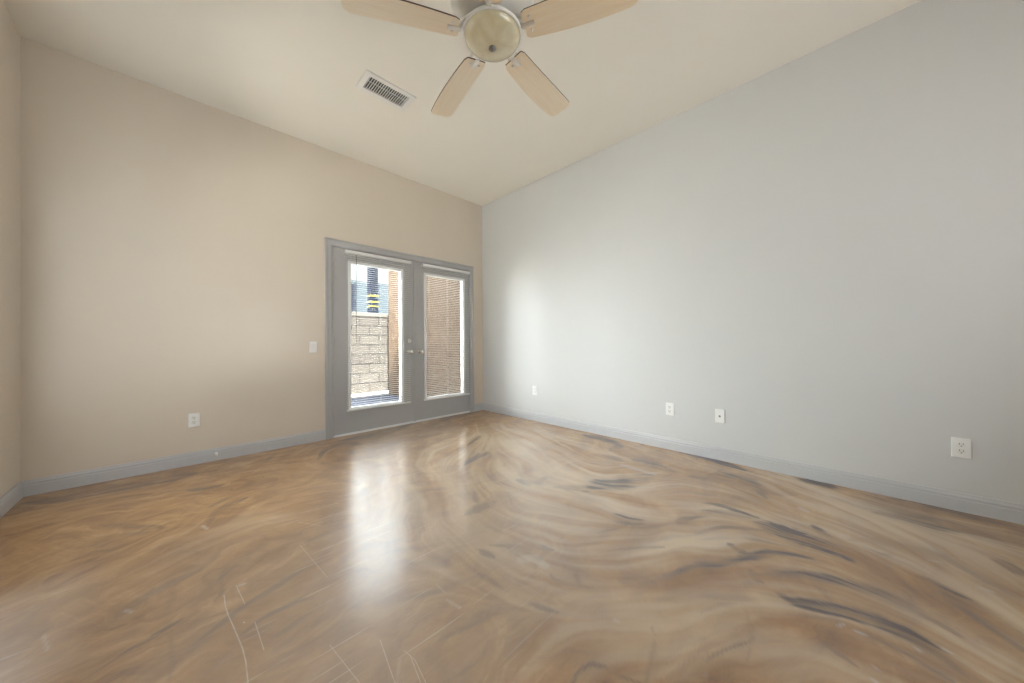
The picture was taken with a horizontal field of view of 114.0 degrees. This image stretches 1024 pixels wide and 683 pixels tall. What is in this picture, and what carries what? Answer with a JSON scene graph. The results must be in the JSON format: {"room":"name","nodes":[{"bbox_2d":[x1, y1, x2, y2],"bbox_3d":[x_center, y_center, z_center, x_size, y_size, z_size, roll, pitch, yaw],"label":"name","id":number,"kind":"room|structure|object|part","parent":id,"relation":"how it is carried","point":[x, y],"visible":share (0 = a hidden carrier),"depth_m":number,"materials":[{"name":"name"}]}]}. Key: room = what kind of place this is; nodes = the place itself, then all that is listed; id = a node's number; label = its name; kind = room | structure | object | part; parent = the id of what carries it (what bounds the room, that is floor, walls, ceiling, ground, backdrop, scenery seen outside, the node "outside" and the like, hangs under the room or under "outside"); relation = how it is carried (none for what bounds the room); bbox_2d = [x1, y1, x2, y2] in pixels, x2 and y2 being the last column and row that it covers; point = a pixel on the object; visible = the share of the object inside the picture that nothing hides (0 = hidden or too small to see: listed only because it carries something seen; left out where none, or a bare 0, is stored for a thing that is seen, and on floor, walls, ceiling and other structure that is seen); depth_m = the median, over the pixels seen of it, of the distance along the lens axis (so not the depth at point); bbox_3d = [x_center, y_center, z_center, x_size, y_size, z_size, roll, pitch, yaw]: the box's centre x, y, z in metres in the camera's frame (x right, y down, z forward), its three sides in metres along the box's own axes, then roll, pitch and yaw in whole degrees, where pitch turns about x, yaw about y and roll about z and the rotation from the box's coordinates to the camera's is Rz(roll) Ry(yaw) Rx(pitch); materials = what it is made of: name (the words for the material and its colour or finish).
{"room":"empty living room","nodes":[
{"label":"empty living room","id":0,"kind":"room"},
{"bbox_2d":[0,0,20,497],"bbox_3d":[-1.188,-0.548,-0.026,0.150,3.153,6.324,0,0,-45],"label":"wall","id":1,"kind":"structure","parent":0,"point":[10,38],"depth_m":2.14,"materials":[{"name":"paint"}]},
{"bbox_2d":[0,481,22,518],"bbox_3d":[-1.176,0.976,0.081,0.014,0.108,6.160,0,0,-45],"label":"baseboard","id":2,"kind":"structure","parent":1,"relation":"attached to","point":[9,499],"depth_m":2.11,"materials":[{"name":"grey paint"}]},
{"bbox_2d":[20,37,482,481],"bbox_3d":[-1.959,-0.520,3.765,4.386,3.153,0.150,0,0,-45],"label":"wall","id":3,"kind":"structure","parent":0,"point":[173,244],"depth_m":2.79,"materials":[{"name":"paint"}]},
{"bbox_2d":[23,429,325,496],"bbox_3d":[-2.669,1.003,2.927,1.866,0.108,0.014,0,0,-45],"label":"baseboard","id":4,"kind":"structure","parent":3,"relation":"attached to","point":[36,486],"depth_m":2.71,"materials":[{"name":"grey paint"}]},
{"bbox_2d":[188,413,199,427],"bbox_3d":[-2.737,0.676,2.864,0.072,0.117,0.013,0,0,-45],"label":"power outlet","id":5,"kind":"object","parent":3,"relation":"attached to","point":[193,418],"visible":1,"depth_m":2.86,"materials":[{"name":"white plastic"}]},
{"bbox_2d":[309,341,316,352],"bbox_3d":[-2.096,0.058,3.507,0.072,0.117,0.012,0,0,-45],"label":"light switch","id":6,"kind":"object","parent":3,"relation":"attached to","point":[312,344],"visible":1,"depth_m":3.50,"materials":[{"name":"white plastic"}]},
{"bbox_2d":[333,247,415,436],"bbox_3d":[-1.608,0.002,3.995,0.993,2.094,0.129,0,0,-45],"label":"door","id":7,"kind":"structure","parent":3,"relation":"in","point":[351,422],"depth_m":3.89,"materials":[{"name":"grey paint"}]},
{"bbox_3d":[-1.633,-0.069,4.013,0.664,1.701,0.069,0,0,-45],"label":"glazing frame","id":8,"kind":"part","parent":7,"relation":"part of","materials":[{"name":"white plastic"}]},
{"bbox_2d":[344,249,410,411],"bbox_3d":[-1.577,-0.122,3.992,0.794,1.811,0.064,0,0,-45],"label":"window blind","id":9,"kind":"object","parent":7,"relation":"attached to","point":[346,251],"visible":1,"depth_m":3.94,"materials":[{"name":"plastic"}]},
{"bbox_3d":[-1.805,-0.582,3.738,0.003,0.815,0.005,0,0,-45],"label":"lift cord","id":10,"kind":"part","parent":9,"relation":"part of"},
{"bbox_3d":[-1.569,0.773,3.986,0.770,0.020,0.024,0,0,-45],"label":"rail","id":11,"kind":"part","parent":9,"relation":"part of","materials":[{"name":"plastic"}]},
{"bbox_3d":[-1.362,-0.113,4.202,0.002,1.775,0.027,0,0,-45],"label":"ladder cord","id":12,"kind":"part","parent":9,"relation":"part of","materials":[{"name":"white fabric"}]},
{"bbox_2d":[325,237,473,439],"bbox_3d":[-1.348,-0.035,4.350,2.017,2.182,0.169,0,0,-45],"label":"door frame","id":13,"kind":"structure","parent":3,"relation":"attached to","point":[329,242],"depth_m":3.65,"materials":[{"name":"grey paint"}]},
{"bbox_2d":[415,262,469,421],"bbox_3d":[-0.927,0.001,4.668,0.943,2.094,0.129,0,0,-45],"label":"door","id":14,"kind":"structure","parent":3,"relation":"in","point":[436,408],"depth_m":4.52,"materials":[{"name":"grey paint"}]},
{"bbox_3d":[-0.951,-0.070,4.688,0.664,1.701,0.069,0,0,-45],"label":"glazing frame","id":15,"kind":"part","parent":14,"relation":"part of","materials":[{"name":"white plastic"}]},
{"bbox_2d":[421,263,469,400],"bbox_3d":[-0.907,-0.124,4.665,0.772,1.811,0.051,0,0,-45],"label":"window blind","id":16,"kind":"object","parent":14,"relation":"attached to","point":[439,268],"visible":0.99,"depth_m":4.63,"materials":[{"name":"plastic"}]},
{"bbox_3d":[-1.109,-0.113,4.453,0.002,1.775,0.027,0,0,-45],"label":"ladder cord","id":17,"kind":"part","parent":16,"relation":"part of","materials":[{"name":"fabric"}]},
{"bbox_3d":[-0.894,0.772,4.653,0.748,0.020,0.024,0,0,-45],"label":"rail","id":18,"kind":"part","parent":16,"relation":"part of","materials":[{"name":"plastic"}]},
{"bbox_2d":[474,403,482,411],"bbox_3d":[-0.510,0.999,5.063,0.175,0.108,0.014,0,0,-45],"label":"baseboard","id":19,"kind":"structure","parent":3,"relation":"attached to","point":[477,407],"depth_m":5.05,"materials":[{"name":"grey paint"}]},
{"bbox_2d":[2,0,920,205],"bbox_3d":[0.252,-2.186,1.527,4.386,0.120,6.474,0,0,-45],"label":"ceiling","id":20,"kind":"structure","parent":0,"point":[294,68],"depth_m":2.53,"materials":[{"name":"paint"}]},
{"bbox_2d":[356,70,415,111],"bbox_3d":[-1.058,-2.159,2.810,0.420,0.120,0.235,0,0,-45],"label":"ceiling vent","id":21,"kind":"object","parent":20,"relation":"in","point":[396,96],"visible":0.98,"depth_m":2.82,"materials":[{"name":"metal"}]},
{"bbox_2d":[341,0,637,116],"bbox_3d":[-0.088,-1.755,1.630,1.262,0.736,1.275,0,0,-45],"label":"ceiling fan","id":22,"kind":"object","parent":20,"relation":"hanging from","point":[492,30],"visible":1,"depth_m":1.53,"materials":[{"name":"wood"}]},
{"bbox_3d":[-0.487,-1.459,1.478,0.500,0.006,0.149,0,11,-16],"label":"fan blade","id":23,"kind":"part","parent":22,"relation":"part of","materials":[{"name":"beige wood"}]},
{"bbox_3d":[-0.326,-1.458,1.932,0.149,0.006,0.500,-13,7,-33],"label":"fan blade","id":24,"kind":"part","parent":22,"relation":"part of","materials":[{"name":"brown wood"}]},
{"bbox_3d":[-0.105,-1.464,1.184,0.149,0.006,0.500,11,0,2],"label":"fan blade","id":25,"kind":"part","parent":22,"relation":"part of","materials":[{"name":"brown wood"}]},
{"bbox_3d":[-0.094,-1.433,1.593,0.267,0.058,0.267,0,0,-45],"label":"lamp shade","id":26,"kind":"part","parent":22,"relation":"part of","materials":[{"name":"beige glass"}]},
{"bbox_3d":[0.156,-1.461,1.919,0.149,0.006,0.500,-15,-9,37],"label":"fan blade","id":27,"kind":"part","parent":22,"relation":"part of","materials":[{"name":"beige wood"}]},
{"bbox_3d":[0.292,-1.465,1.456,0.500,0.006,0.149,-1,-11,20],"label":"fan blade","id":28,"kind":"part","parent":22,"relation":"part of","materials":[{"name":"brown wood"}]},
{"bbox_2d":[0,410,1023,682],"bbox_3d":[0.277,1.027,1.508,4.126,0.001,6.214,0,0,-45],"label":"floor","id":29,"kind":"structure","parent":0,"point":[482,546],"depth_m":1.47,"materials":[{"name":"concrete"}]},
{"bbox_2d":[334,412,468,437],"bbox_3d":[-1.333,1.051,4.381,1.919,0.010,0.184,0,0,-45],"label":"threshold","id":30,"kind":"object","parent":29,"relation":"on","point":[466,412],"visible":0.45,"depth_m":4.17,"materials":[{"name":"silver metal"}]},
{"bbox_2d":[482,0,1023,504],"bbox_3d":[1.823,-0.553,2.954,0.150,3.153,6.324,0,0,-45],"label":"wall","id":31,"kind":"structure","parent":0,"point":[823,252],"depth_m":2.46,"materials":[{"name":"white paint"}]},
{"bbox_2d":[533,386,536,394],"bbox_3d":[0.299,0.646,4.381,0.013,0.117,0.072,0,0,-45],"label":"power outlet","id":32,"kind":"object","parent":31,"relation":"attached to","point":[534,387],"visible":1,"depth_m":4.37,"materials":[{"name":"white plastic"}]},
{"bbox_2d":[666,402,673,415],"bbox_3d":[1.501,0.643,3.166,0.013,0.117,0.072,0,0,-45],"label":"power outlet","id":33,"kind":"object","parent":31,"relation":"attached to","point":[669,406],"visible":1,"depth_m":3.16,"materials":[{"name":"white plastic"}]},
{"bbox_2d":[715,409,724,423],"bbox_3d":[1.790,0.644,2.868,0.020,0.117,0.072,0,0,-45],"label":"cable plate","id":34,"kind":"object","parent":31,"relation":"attached to","point":[719,414],"visible":1,"depth_m":2.87,"materials":[{"name":"white plastic"}]},
{"bbox_2d":[483,403,1023,524],"bbox_3d":[1.719,0.970,2.945,0.014,0.108,6.160,0,0,-45],"label":"baseboard","id":35,"kind":"structure","parent":31,"relation":"attached to","point":[1011,512],"depth_m":2.44,"materials":[{"name":"grey paint"}]},
{"bbox_2d":[951,437,971,458],"bbox_3d":[2.673,0.633,1.981,0.013,0.117,0.072,0,0,-45],"label":"power outlet","id":36,"kind":"object","parent":31,"relation":"attached to","point":[960,447],"visible":1,"depth_m":1.98,"materials":[{"name":"white plastic"}]},
{"bbox_2d":[957,442,965,446],"bbox_3d":[2.670,0.614,1.978,0.003,0.030,0.034,0,0,-45],"label":"receptacle","id":37,"kind":"object","parent":36,"relation":"attached to","point":[959,444],"depth_m":1.98,"materials":[{"name":"plastic"}]},
{"bbox_2d":[957,449,965,453],"bbox_3d":[2.670,0.653,1.977,0.003,0.030,0.034,0,0,-45],"label":"receptacle","id":38,"kind":"object","parent":36,"relation":"attached to","point":[959,451],"depth_m":1.98,"materials":[{"name":"plastic"}]},
{"label":"outside","id":39,"kind":"structure","parent":0,"visible":0},
{"bbox_2d":[351,390,388,397],"bbox_3d":[-7.017,1.188,8.516,30.000,0.110,38.000,0,0,-45],"label":"ground","id":40,"kind":"structure","parent":39,"point":[382,392],"depth_m":6.88,"materials":[{"name":"white concrete"}]},
{"bbox_2d":[351,280,387,313],"bbox_3d":[-5.188,-0.759,20.882,16.000,3.900,6.030,0,0,-45],"label":"house","id":41,"kind":"structure","parent":40,"relation":"on","point":[362,306],"depth_m":15.18,"materials":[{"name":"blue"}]},
{"bbox_3d":[-7.080,-0.691,14.789,0.260,3.720,0.030,0,0,-45],"label":"wall panel","id":42,"kind":"part","parent":41,"relation":"part of","materials":[{"name":"blue"}]},
{"bbox_2d":[351,312,388,393],"bbox_3d":[0.384,0.230,10.759,12.320,1.720,0.240,0,0,-45],"label":"wall","id":43,"kind":"structure","parent":40,"relation":"on","point":[376,341],"depth_m":7.20,"materials":[{"name":"beige stone"}]},
{"bbox_2d":[367,267,378,312],"bbox_3d":[-3.706,-0.691,8.863,0.218,3.600,0.218,0,0,-45],"label":"post","id":44,"kind":"object","parent":40,"relation":"on","point":[371,291],"visible":0.26,"depth_m":8.80,"materials":[{"name":"blue metal"}]},
{"bbox_2d":[351,394,398,406],"bbox_3d":[-2.039,1.121,5.617,11.000,0.095,2.626,0,0,-45],"label":"patio slab","id":45,"kind":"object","parent":40,"relation":"on","point":[374,397],"depth_m":6.19,"materials":[{"name":"concrete"}]},
{"bbox_2d":[388,270,460,396],"bbox_3d":[-1.512,-0.211,6.106,0.400,2.565,2.556,0,0,-45],"label":"wall","id":46,"kind":"structure","parent":45,"relation":"on","point":[393,315],"depth_m":5.53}
]}

